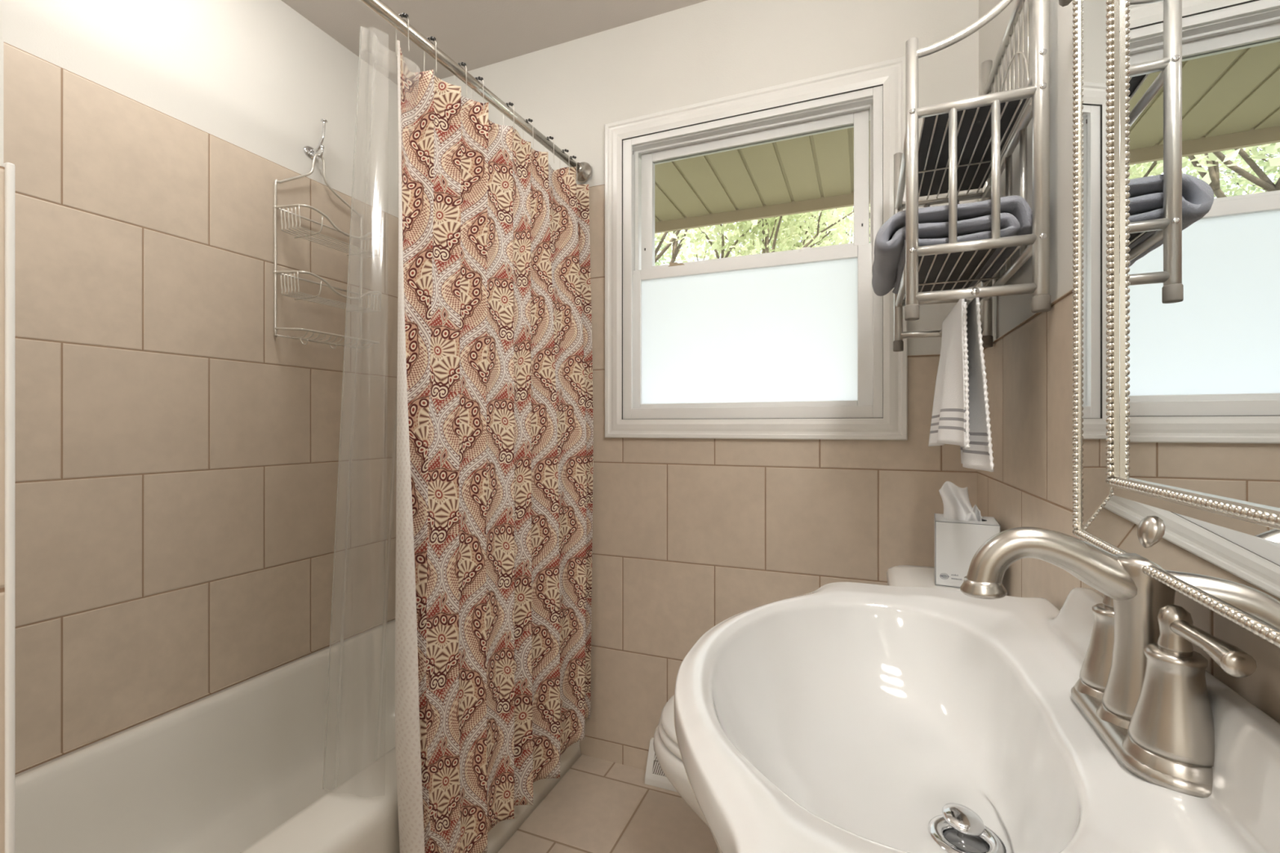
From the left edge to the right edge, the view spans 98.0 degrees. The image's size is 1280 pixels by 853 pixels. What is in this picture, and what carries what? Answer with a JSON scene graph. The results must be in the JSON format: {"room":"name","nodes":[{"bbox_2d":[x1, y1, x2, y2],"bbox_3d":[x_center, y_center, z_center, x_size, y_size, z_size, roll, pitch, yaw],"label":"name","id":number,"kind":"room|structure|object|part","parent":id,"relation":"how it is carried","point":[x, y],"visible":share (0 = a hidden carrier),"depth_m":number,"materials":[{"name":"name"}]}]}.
{"room":"bathroom","nodes":[
{"label":"bathroom","id":0,"kind":"room"},
{"bbox_2d":[0,0,4,852],"bbox_3d":[-1.176,-0.105,0.100,1.092,2.426,1.102,0,0,22],"label":"wall","id":1,"kind":"structure","parent":0,"point":[2,168],"depth_m":0.40,"materials":[{"name":"paint"}]},
{"bbox_2d":[3,162,15,852],"bbox_3d":[-0.463,0.458,0.408,0.007,1.301,0.005,0,0,22],"label":"trim","id":2,"kind":"structure","parent":1,"relation":"attached to","point":[10,168],"depth_m":0.41,"materials":[{"name":"white paint"}]},
{"bbox_2d":[360,0,591,182],"bbox_3d":[-0.496,-0.855,1.210,0.068,0.068,1.462,0,0,25],"label":"curtain rod","id":3,"kind":"object","parent":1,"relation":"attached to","point":[584,169],"visible":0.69,"depth_m":1.36,"materials":[{"name":"metal"}]},
{"bbox_2d":[395,13,409,56],"bbox_3d":[-0.507,-0.836,1.186,0.038,0.089,0.008,0,0,22],"label":"curtain ring","id":4,"kind":"object","parent":3,"relation":"hanging from","point":[403,15],"visible":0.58,"depth_m":1.18,"materials":[{"name":"silver metal"}]},
{"bbox_2d":[423,35,436,72],"bbox_3d":[-0.474,-0.836,1.257,0.038,0.089,0.008,0,0,22],"label":"curtain ring","id":5,"kind":"object","parent":3,"relation":"hanging from","point":[432,38],"visible":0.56,"depth_m":1.25,"materials":[{"name":"silver metal"}]},
{"bbox_2d":[454,62,466,95],"bbox_3d":[-0.434,-0.836,1.345,0.038,0.089,0.008,0,0,22],"label":"curtain ring","id":6,"kind":"object","parent":3,"relation":"hanging from","point":[462,64],"visible":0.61,"depth_m":1.34,"materials":[{"name":"silver metal"}]},
{"bbox_2d":[471,76,484,111],"bbox_3d":[-0.408,-0.836,1.401,0.038,0.089,0.008,0,0,22],"label":"curtain ring","id":7,"kind":"object","parent":3,"relation":"hanging from","point":[481,78],"visible":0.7,"depth_m":1.40,"materials":[{"name":"silver metal"}]},
{"bbox_2d":[395,40,593,852],"bbox_3d":[-0.344,0.089,1.464,0.149,1.835,0.848,0,0,19],"label":"shower curtain","id":8,"kind":"object","parent":3,"relation":"hanging from","point":[494,491],"visible":1,"depth_m":1.37,"materials":[{"name":"fabric"}]},
{"bbox_2d":[502,102,514,132],"bbox_3d":[-0.357,-0.836,1.512,0.038,0.089,0.008,0,0,22],"label":"curtain ring","id":9,"kind":"object","parent":3,"relation":"hanging from","point":[509,103],"visible":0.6,"depth_m":1.50,"materials":[{"name":"silver metal"}]},
{"bbox_2d":[522,118,533,146],"bbox_3d":[-0.320,-0.836,1.592,0.038,0.089,0.008,0,0,22],"label":"curtain ring","id":10,"kind":"object","parent":3,"relation":"hanging from","point":[529,119],"visible":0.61,"depth_m":1.59,"materials":[{"name":"silver metal"}]},
{"bbox_2d":[543,136,554,163],"bbox_3d":[-0.276,-0.836,1.688,0.038,0.089,0.008,0,0,22],"label":"curtain ring","id":11,"kind":"object","parent":3,"relation":"hanging from","point":[550,137],"visible":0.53,"depth_m":1.68,"materials":[{"name":"silver metal"}]},
{"bbox_2d":[559,148,569,174],"bbox_3d":[-0.240,-0.836,1.766,0.038,0.089,0.008,0,0,22],"label":"curtain ring","id":12,"kind":"object","parent":3,"relation":"hanging from","point":[565,149],"visible":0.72,"depth_m":1.76,"materials":[{"name":"silver metal"}]},
{"bbox_2d":[567,155,577,178],"bbox_3d":[-0.220,-0.836,1.809,0.038,0.089,0.008,0,0,22],"label":"curtain ring","id":13,"kind":"object","parent":3,"relation":"hanging from","point":[573,156],"visible":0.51,"depth_m":1.80,"materials":[{"name":"silver metal"}]},
{"bbox_2d":[3,0,398,771],"bbox_3d":[-1.478,-0.105,1.025,0.170,2.426,2.870,0,0,22],"label":"wall","id":14,"kind":"structure","parent":0,"point":[206,497],"depth_m":1.49,"materials":[{"name":"paint"}]},
{"bbox_2d":[302,119,328,159],"bbox_3d":[-1.039,-0.926,1.797,0.072,0.119,0.051,0,0,22],"label":"wall hook","id":15,"kind":"object","parent":14,"relation":"attached to","point":[310,152],"visible":0.99,"depth_m":1.79,"materials":[{"name":"silver metal"}]},
{"bbox_3d":[-1.069,-0.892,1.809,0.008,0.038,0.051,0,0,22],"label":"plate","id":16,"kind":"part","parent":15,"relation":"part of","materials":[{"name":"silver metal"}]},
{"bbox_2d":[273,153,382,352],"bbox_3d":[-0.990,-0.566,1.805,0.134,0.629,0.326,0,0,22],"label":"shower caddy","id":17,"kind":"object","parent":15,"relation":"hanging from","point":[361,309],"visible":1,"depth_m":1.77,"materials":[{"name":"silver metal"}]},
{"bbox_2d":[275,327,379,352],"bbox_3d":[-0.999,-0.276,1.809,0.102,0.048,0.326,0,0,22],"label":"soap tray","id":18,"kind":"object","parent":17,"relation":"on","point":[360,339],"depth_m":1.77,"materials":[{"name":"silver metal"}]},
{"bbox_2d":[273,270,382,313],"bbox_3d":[-0.993,-0.434,1.806,0.128,0.079,0.322,0,0,22],"label":"basket","id":19,"kind":"object","parent":17,"relation":"on","point":[361,309],"depth_m":1.76,"materials":[{"name":"silver metal"}]},
{"bbox_2d":[273,204,382,258],"bbox_3d":[-0.990,-0.629,1.805,0.134,0.083,0.322,0,0,22],"label":"basket","id":20,"kind":"object","parent":17,"relation":"on","point":[362,237],"depth_m":1.75,"materials":[{"name":"silver metal"}]},
{"bbox_2d":[281,0,706,84],"bbox_3d":[-0.510,-1.378,0.633,2.260,0.120,2.870,0,0,22],"label":"ceiling","id":21,"kind":"structure","parent":0,"point":[477,33],"depth_m":1.82,"materials":[{"name":"grey paint"}]},
{"bbox_2d":[497,754,717,852],"bbox_3d":[-0.510,1.168,0.633,2.260,0.120,2.870,0,0,22],"label":"floor","id":22,"kind":"structure","parent":0,"point":[598,806],"depth_m":1.56,"materials":[{"name":"stone"}]},
{"bbox_2d":[15,617,581,852],"bbox_3d":[-0.824,0.920,1.346,0.802,0.376,1.459,0,0,22],"label":"bathtub","id":23,"kind":"object","parent":22,"relation":"on","point":[298,754],"visible":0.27,"depth_m":1.43,"materials":[{"name":"ceramic"}]},
{"bbox_2d":[644,737,677,792],"bbox_3d":[0.186,1.052,1.688,0.344,0.112,0.064,0,0,22],"label":"floor vent","id":24,"kind":"object","parent":22,"relation":"in","point":[655,776],"visible":0.09,"depth_m":1.72,"materials":[{"name":"white paint"}]},
{"bbox_2d":[653,564,960,852],"bbox_3d":[0.386,0.720,1.225,0.732,0.776,0.450,0,0,22],"label":"toilet","id":25,"kind":"object","parent":22,"relation":"on","point":[666,748],"visible":0.1,"depth_m":1.22,"materials":[{"name":"ceramic"}]},
{"bbox_3d":[0.300,0.673,1.254,0.512,0.026,0.370,0,0,22],"label":"lid","id":26,"kind":"part","parent":25,"relation":"part of","materials":[{"name":"plastic"}]},
{"bbox_3d":[0.298,0.699,1.255,0.520,0.021,0.368,0,0,22],"label":"seat","id":27,"kind":"part","parent":25,"relation":"part of","materials":[{"name":"plastic"}]},
{"bbox_3d":[0.311,0.909,1.250,0.573,0.397,0.366,0,0,22],"label":"bowl","id":28,"kind":"part","parent":25,"relation":"part of","materials":[{"name":"white ceramic"}]},
{"bbox_3d":[0.625,0.352,1.128,0.217,0.040,0.450,0,0,22],"label":"tank lid","id":29,"kind":"part","parent":25,"relation":"part of","materials":[{"name":"white ceramic"}]},
{"bbox_2d":[934,480,1000,587],"bbox_3d":[0.695,0.226,1.188,0.115,0.212,0.115,0,0,27],"label":"tissue box","id":30,"kind":"object","parent":25,"relation":"on","point":[962,530],"visible":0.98,"depth_m":1.15,"materials":[{"name":"white"}]},
{"bbox_2d":[674,582,1279,852],"bbox_3d":[0.276,0.654,0.600,0.464,0.908,0.756,0,0,22],"label":"pedestal sink","id":31,"kind":"object","parent":22,"relation":"on","point":[836,717],"visible":0.91,"depth_m":0.63,"materials":[{"name":"white ceramic"}]},
{"bbox_2d":[960,515,1257,798],"bbox_3d":[0.427,0.171,0.474,0.200,0.189,0.200,0,0,-21],"label":"faucet","id":32,"kind":"object","parent":31,"relation":"on","point":[1141,685],"visible":0.98,"depth_m":0.46,"materials":[{"name":"silver metal"}]},
{"bbox_3d":[0.380,0.169,0.498,0.164,0.154,0.054,0,0,22],"label":"spout","id":33,"kind":"part","parent":32,"relation":"part of","materials":[{"name":"silver metal"}]},
{"bbox_3d":[0.452,0.209,0.527,0.055,0.074,0.055,0,0,22],"label":"handle","id":34,"kind":"part","parent":32,"relation":"part of","materials":[{"name":"silver metal"}]},
{"bbox_3d":[0.464,0.157,0.558,0.021,0.038,0.087,0,0,22],"label":"lever","id":35,"kind":"part","parent":32,"relation":"part of","materials":[{"name":"silver metal"}]},
{"bbox_3d":[0.439,0.095,0.474,0.022,0.037,0.022,0,0,22],"label":"lift knob","id":36,"kind":"part","parent":32,"relation":"part of","materials":[{"name":"silver metal"}]},
{"bbox_3d":[0.411,0.209,0.427,0.055,0.074,0.055,0,0,22],"label":"handle","id":37,"kind":"part","parent":32,"relation":"part of","materials":[{"name":"silver metal"}]},
{"bbox_3d":[0.399,0.157,0.396,0.021,0.038,0.087,0,0,22],"label":"lever","id":38,"kind":"part","parent":32,"relation":"part of","materials":[{"name":"silver metal"}]},
{"bbox_2d":[440,0,978,769],"bbox_3d":[0.008,-0.105,1.884,1.948,2.426,0.162,0,0,22],"label":"wall","id":39,"kind":"structure","parent":0,"point":[691,535],"depth_m":1.71,"materials":[{"name":"paint"}]},
{"bbox_2d":[604,56,907,439],"bbox_3d":[0.327,-0.480,1.728,0.901,1.034,0.144,0,0,22],"label":"window","id":40,"kind":"structure","parent":39,"relation":"in","point":[797,344],"depth_m":1.68,"materials":[{"name":"white paint"}]},
{"bbox_3d":[0.313,-0.277,1.709,0.667,0.410,0.004,0,0,22],"label":"frosted pane","id":41,"kind":"part","parent":40,"relation":"part of","materials":[{"name":"white glass"}]},
{"bbox_3d":[0.319,-0.282,1.711,0.735,0.464,0.033,0,0,22],"label":"sash","id":42,"kind":"part","parent":40,"relation":"part of","materials":[{"name":"white plastic"}]},
{"bbox_3d":[0.337,-0.711,1.744,0.708,0.414,0.028,0,0,22],"label":"sash","id":43,"kind":"part","parent":40,"relation":"part of","materials":[{"name":"white plastic"}]},
{"bbox_3d":[-0.022,0.151,1.810,1.948,1.913,0.004,0,0,22],"label":"tile panel","id":44,"kind":"part","parent":39,"relation":"part of","materials":[{"name":"stone"}]},
{"bbox_2d":[977,0,1279,723],"bbox_3d":[0.468,-0.105,0.237,0.150,2.426,2.870,0,0,22],"label":"wall","id":45,"kind":"structure","parent":0,"point":[1029,370],"depth_m":0.89,"materials":[{"name":"paint"}]},
{"bbox_2d":[893,0,1050,351],"bbox_3d":[0.622,-0.502,1.097,0.205,0.644,0.447,0,0,22],"label":"towel rack","id":46,"kind":"object","parent":45,"relation":"attached to","point":[906,171],"visible":0.84,"depth_m":0.93,"materials":[{"name":"silver metal"}]},
{"bbox_3d":[0.616,-0.425,1.326,0.020,0.450,0.019,0,0,22],"label":"post","id":47,"kind":"part","parent":46,"relation":"part of","materials":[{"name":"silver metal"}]},
{"bbox_3d":[0.458,-0.425,0.936,0.020,0.450,0.019,0,0,22],"label":"post","id":48,"kind":"part","parent":46,"relation":"part of","materials":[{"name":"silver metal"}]},
{"bbox_3d":[0.700,-0.294,1.292,0.182,0.016,0.016,0,0,22],"label":"rail","id":49,"kind":"part","parent":46,"relation":"part of","materials":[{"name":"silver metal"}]},
{"bbox_3d":[0.700,-0.217,1.292,0.182,0.016,0.016,0,0,22],"label":"rail","id":50,"kind":"part","parent":46,"relation":"part of","materials":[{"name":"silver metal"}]},
{"bbox_3d":[0.700,-0.526,1.292,0.182,0.016,0.016,0,0,22],"label":"rail","id":51,"kind":"part","parent":46,"relation":"part of","materials":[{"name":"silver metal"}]},
{"bbox_2d":[904,248,996,299],"bbox_3d":[0.603,-0.300,1.103,0.120,0.004,0.386,0,0,22],"label":"mat","id":52,"kind":"object","parent":46,"relation":"on","point":[926,262],"visible":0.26,"depth_m":1.05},
{"bbox_2d":[871,195,1032,296],"bbox_3d":[0.597,-0.343,1.107,0.248,0.080,0.380,0,0,22],"label":"bath towel","id":53,"kind":"object","parent":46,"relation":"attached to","point":[974,219],"visible":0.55,"depth_m":0.95,"materials":[{"name":"grey fabric"}]},
{"bbox_2d":[928,297,994,471],"bbox_3d":[0.598,-0.077,1.055,0.065,0.305,0.279,0,0,19],"label":"hand towel","id":54,"kind":"object","parent":46,"relation":"hanging from","point":[960,416],"visible":0.98,"depth_m":0.98,"materials":[{"name":"fabric"}]},
{"bbox_2d":[918,97,1026,196],"bbox_3d":[0.624,-0.532,1.093,0.150,0.004,0.370,0,0,22],"label":"mat","id":55,"kind":"object","parent":46,"relation":"on","point":[969,115],"visible":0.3,"depth_m":1.05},
{"bbox_3d":[0.542,-0.217,0.902,0.182,0.016,0.016,0,0,22],"label":"rail","id":56,"kind":"part","parent":46,"relation":"part of","materials":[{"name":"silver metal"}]},
{"bbox_3d":[0.542,-0.294,0.902,0.182,0.016,0.016,0,0,22],"label":"rail","id":57,"kind":"part","parent":46,"relation":"part of","materials":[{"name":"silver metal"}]},
{"bbox_3d":[0.542,-0.526,0.902,0.182,0.016,0.016,0,0,22],"label":"rail","id":58,"kind":"part","parent":46,"relation":"part of","materials":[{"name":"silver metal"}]},
{"bbox_3d":[0.784,-0.512,1.258,0.022,0.624,0.022,0,0,22],"label":"post","id":59,"kind":"part","parent":46,"relation":"part of","materials":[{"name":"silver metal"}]},
{"bbox_3d":[0.745,-0.408,1.160,0.011,0.228,0.010,0,0,22],"label":"guard rod","id":60,"kind":"part","parent":46,"relation":"part of","materials":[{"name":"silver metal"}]},
{"bbox_3d":[0.705,-0.659,1.063,0.015,0.205,0.420,0,0,22],"label":"panel","id":61,"kind":"part","parent":46,"relation":"part of","materials":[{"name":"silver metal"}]},
{"bbox_3d":[0.705,-0.408,1.063,0.011,0.228,0.010,0,0,22],"label":"guard rod","id":62,"kind":"part","parent":46,"relation":"part of","materials":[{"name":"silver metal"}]},
{"bbox_3d":[0.666,-0.408,0.966,0.011,0.228,0.010,0,0,22],"label":"guard rod","id":63,"kind":"part","parent":46,"relation":"part of","materials":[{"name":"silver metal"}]},
{"bbox_3d":[0.626,-0.512,0.868,0.022,0.624,0.022,0,0,22],"label":"post","id":64,"kind":"part","parent":46,"relation":"part of","materials":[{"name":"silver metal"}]},
{"bbox_2d":[907,288,1073,356],"bbox_3d":[0.301,-0.191,0.295,0.213,0.003,2.572,0,0,22],"label":"trim","id":65,"kind":"structure","parent":45,"relation":"attached to","point":[1070,291],"depth_m":1.03,"materials":[{"name":"stone"}]},
{"bbox_2d":[1058,0,1072,6],"bbox_3d":[0.584,-0.585,0.751,0.029,0.026,0.026,0,0,22],"label":"peg","id":66,"kind":"object","parent":45,"relation":"attached to","point":[1062,2],"visible":1,"depth_m":0.75,"materials":[{"name":"metal"}]},
{"bbox_3d":[0.396,0.460,0.254,0.004,1.297,2.568,0,0,22],"label":"tile panel","id":67,"kind":"part","parent":45,"relation":"part of","materials":[{"name":"stone"}]},
{"bbox_2d":[1072,0,1279,648],"bbox_3d":[0.357,-0.344,0.265,0.047,0.936,0.777,0,0,23],"label":"wall mirror","id":68,"kind":"object","parent":45,"relation":"attached to","point":[1176,103],"visible":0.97,"depth_m":0.43,"materials":[{"name":"silver glass"}]},
{"bbox_3d":[0.352,-0.344,0.267,0.006,0.810,0.650,0,0,23],"label":"moulding","id":69,"kind":"part","parent":68,"relation":"part of","materials":[{"name":"beige metal"}]},
{"label":"outside","id":70,"kind":"structure","parent":0,"visible":0},
{"bbox_3d":[2.307,1.608,21.670,48.000,0.100,38.100,0,0,22],"label":"lawn","id":71,"kind":"structure","parent":70,"visible":0},
{"bbox_2d":[654,228,698,266],"bbox_3d":[-3.271,-3.100,15.347,7.736,9.322,9.375,0,0,-36],"label":"tree","id":72,"kind":"object","parent":71,"relation":"on","point":[662,258],"visible":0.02,"depth_m":13.86,"materials":[{"name":"green plant"}]},
{"bbox_2d":[654,204,870,264],"bbox_3d":[0.936,-1.634,8.089,6.129,6.393,6.258,0,0,2],"label":"tree","id":73,"kind":"object","parent":71,"relation":"on","point":[774,227],"visible":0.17,"depth_m":8.04,"materials":[{"name":"green plant"}]},
{"bbox_2d":[667,207,870,259],"bbox_3d":[5.867,-3.277,14.357,10.064,9.676,8.507,0,0,-40],"label":"tree","id":74,"kind":"object","parent":71,"relation":"on","point":[843,214],"visible":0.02,"depth_m":14.28,"materials":[{"name":"green plant"}]},
{"bbox_3d":[-0.362,0.171,2.035,7.600,2.775,0.100,0,0,22],"label":"wall","id":75,"kind":"structure","parent":0,"visible":0},
{"bbox_2d":[654,120,870,233],"bbox_3d":[-1.474,-1.273,-2.305,13.000,0.608,10.620,0,0,22],"label":"roof eave","id":76,"kind":"object","parent":75,"relation":"attached to","point":[814,172],"visible":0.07,"depth_m":2.32,"materials":[{"name":"beige wood"}]}
]}

